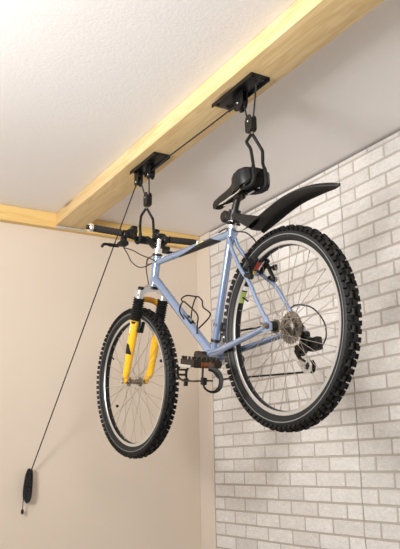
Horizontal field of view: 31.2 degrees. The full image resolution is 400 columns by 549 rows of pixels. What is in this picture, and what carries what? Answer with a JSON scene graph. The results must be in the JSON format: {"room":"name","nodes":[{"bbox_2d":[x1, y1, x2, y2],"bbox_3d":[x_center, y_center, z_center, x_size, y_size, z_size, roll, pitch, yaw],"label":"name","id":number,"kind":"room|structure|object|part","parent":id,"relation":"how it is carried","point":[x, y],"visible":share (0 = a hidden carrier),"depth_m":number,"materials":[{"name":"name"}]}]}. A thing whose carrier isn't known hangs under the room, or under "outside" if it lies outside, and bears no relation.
{"room":"garage","nodes":[
{"label":"garage","id":0,"kind":"room"},
{"bbox_2d":[0,222,200,548],"bbox_3d":[-2.133,0.671,3.240,5.177,2.438,0.100,8,-17,-30],"label":"wall","id":1,"kind":"structure","parent":0,"point":[86,494],"depth_m":4.08,"materials":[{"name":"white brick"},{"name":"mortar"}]},
{"bbox_2d":[0,204,198,248],"bbox_3d":[-2.116,-0.480,3.479,4.871,0.090,0.047,8,-17,-30],"label":"board","id":2,"kind":"object","parent":1,"relation":"attached to","point":[8,214],"visible":0.45,"depth_m":4.17,"materials":[{"name":"brown wood"}]},
{"bbox_2d":[0,0,399,236],"bbox_3d":[-0.742,-1.196,1.248,5.177,0.100,5.777,8,-17,-30],"label":"ceiling","id":3,"kind":"structure","parent":0,"point":[82,82],"depth_m":2.91,"materials":[{"name":"paint"}]},
{"bbox_2d":[56,0,383,231],"bbox_3d":[0.575,-0.910,2.035,0.184,0.094,5.281,8,-17,-30],"label":"ceiling beam","id":4,"kind":"structure","parent":3,"relation":"attached to","point":[306,26],"depth_m":2.72,"materials":[{"name":"brown wood"}]},
{"bbox_2d":[130,152,169,186],"bbox_3d":[-0.236,-0.481,3.334,0.082,0.076,0.264,8,-17,-30],"label":"bracket","id":5,"kind":"object","parent":4,"relation":"attached to","point":[147,165],"visible":0.98,"depth_m":3.34,"materials":[{"name":"black metal"}]},
{"bbox_2d":[21,83,256,514],"bbox_3d":[-0.321,0.279,3.212,0.111,1.590,1.948,10,-18,-36],"label":"cord","id":6,"kind":"object","parent":5,"relation":"hanging from","point":[28,481],"visible":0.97,"depth_m":3.60,"materials":[{"name":"black fabric"}]},
{"bbox_2d":[134,192,154,244],"bbox_3d":[-0.251,-0.259,3.289,0.110,0.276,0.096,8,-17,-30],"label":"hook block","id":7,"kind":"object","parent":6,"relation":"hanging from","point":[147,200],"visible":0.78,"depth_m":3.32,"materials":[{"name":"black metal"}]},
{"bbox_2d":[239,114,267,192],"bbox_3d":[0.191,-0.445,2.580,0.090,0.313,0.096,8,-17,-30],"label":"hook block","id":8,"kind":"object","parent":6,"relation":"hanging from","point":[250,123],"visible":1,"depth_m":2.58,"materials":[{"name":"black"}]},
{"bbox_2d":[212,72,269,112],"bbox_3d":[0.151,-0.654,2.698,0.082,0.080,0.276,8,-17,-30],"label":"bracket","id":9,"kind":"object","parent":4,"relation":"attached to","point":[234,98],"visible":0.94,"depth_m":2.69,"materials":[{"name":"black metal"}]},
{"bbox_2d":[86,167,361,458],"bbox_3d":[-0.089,0.180,2.762,0.592,1.013,1.715,5,-16,-20],"label":"bicycle","id":10,"kind":"object","parent":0,"point":[225,349],"visible":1,"depth_m":2.52,"materials":[{"name":"blue paint"}]},
{"bbox_3d":[-0.400,-0.128,3.173,0.091,0.029,0.020,7,-20,-34],"label":"lever blade","id":11,"kind":"part","parent":10,"relation":"part of","materials":[{"name":"black metal"}]},
{"bbox_3d":[-0.327,-0.170,3.200,0.085,0.093,0.063,7,-20,-34],"label":"brake lever","id":12,"kind":"part","parent":10,"relation":"part of","materials":[{"name":"black plastic"}]},
{"bbox_2d":[126,344,130,354],"bbox_3d":[-0.314,0.322,3.113,0.025,0.052,0.017,-4,-15,12],"label":"print","id":13,"kind":"object","parent":10,"relation":"attached to","point":[128,347],"depth_m":3.11,"materials":[{"name":"black"}]},
{"bbox_3d":[-0.308,0.334,3.133,0.043,0.268,0.171,7,-20,-34],"label":"fork leg","id":14,"kind":"part","parent":10,"relation":"part of","materials":[{"name":"yellow paint"}]},
{"bbox_3d":[-0.262,0.214,3.118,0.039,0.085,0.035,5,-16,-22],"label":"brake arm","id":15,"kind":"part","parent":10,"relation":"part of","materials":[{"name":"black metal"}]},
{"bbox_3d":[-0.208,0.345,3.200,0.043,0.268,0.171,7,-20,-34],"label":"fork leg","id":16,"kind":"part","parent":10,"relation":"part of","materials":[{"name":"yellow paint"}]},
{"bbox_3d":[-0.185,-0.120,3.138,0.041,0.071,0.041,-5,-15,16],"label":"stem","id":17,"kind":"part","parent":10,"relation":"part of","materials":[{"name":"silver metal"}]},
{"bbox_3d":[-0.184,-0.154,3.296,0.085,0.093,0.063,7,-20,-34],"label":"brake lever","id":18,"kind":"part","parent":10,"relation":"part of","materials":[{"name":"black plastic"}]},
{"bbox_3d":[-0.017,0.308,2.439,0.085,0.038,0.078,7,-20,-31],"label":"pedal plate","id":19,"kind":"part","parent":10,"relation":"part of","materials":[{"name":"silver metal"}]},
{"bbox_3d":[0.037,0.304,2.559,0.043,0.085,0.197,6,-16,-24],"label":"crank arm","id":20,"kind":"part","parent":10,"relation":"part of","materials":[{"name":"grey metal"}]},
{"bbox_3d":[0.032,0.064,2.741,0.146,0.547,0.910,7,-20,-31],"label":"frame","id":21,"kind":"part","parent":10,"relation":"part of","materials":[{"name":"blue paint"}]},
{"bbox_3d":[0.134,-0.291,2.639,0.083,0.023,0.230,7,-20,-31],"label":"saddle rail","id":22,"kind":"part","parent":10,"relation":"part of","materials":[{"name":"silver metal"}]},
{"bbox_3d":[0.179,-0.198,2.547,0.048,0.105,0.169,7,-20,-31],"label":"mudguard arm","id":23,"kind":"part","parent":10,"relation":"part of","materials":[{"name":"black plastic"}]},
{"bbox_3d":[0.170,-0.027,2.452,0.046,0.103,0.055,7,-20,-31],"label":"brake arm","id":24,"kind":"part","parent":10,"relation":"part of","materials":[{"name":"black metal"}]},
{"bbox_3d":[0.199,0.274,2.521,0.019,0.204,0.584,9,-18,-32],"label":"chain","id":25,"kind":"part","parent":10,"relation":"part of","materials":[{"name":"grey metal"}]},
{"bbox_3d":[0.238,-0.019,2.493,0.046,0.103,0.055,7,-20,-31],"label":"brake arm","id":26,"kind":"part","parent":10,"relation":"part of","materials":[{"name":"black metal"}]},
{"bbox_2d":[210,131,399,548],"bbox_3d":[1.445,0.320,2.163,0.150,2.438,5.477,8,-17,-30],"label":"wall","id":27,"kind":"structure","parent":0,"point":[334,483],"depth_m":3.45,"materials":[{"name":"white brick"}]},
{"bbox_2d":[196,232,216,548],"bbox_3d":[0.057,0.925,4.345,0.047,2.434,0.163,8,-17,-30],"label":"trim","id":28,"kind":"structure","parent":27,"relation":"attached to","point":[203,260],"depth_m":4.33,"materials":[{"name":"beige paint"}]},
{"bbox_3d":[1.021,0.482,2.729,0.015,2.424,1.226,8,-17,-30],"label":"brick panel","id":29,"kind":"part","parent":27,"relation":"part of","materials":[{"name":"white brick"}]}
]}

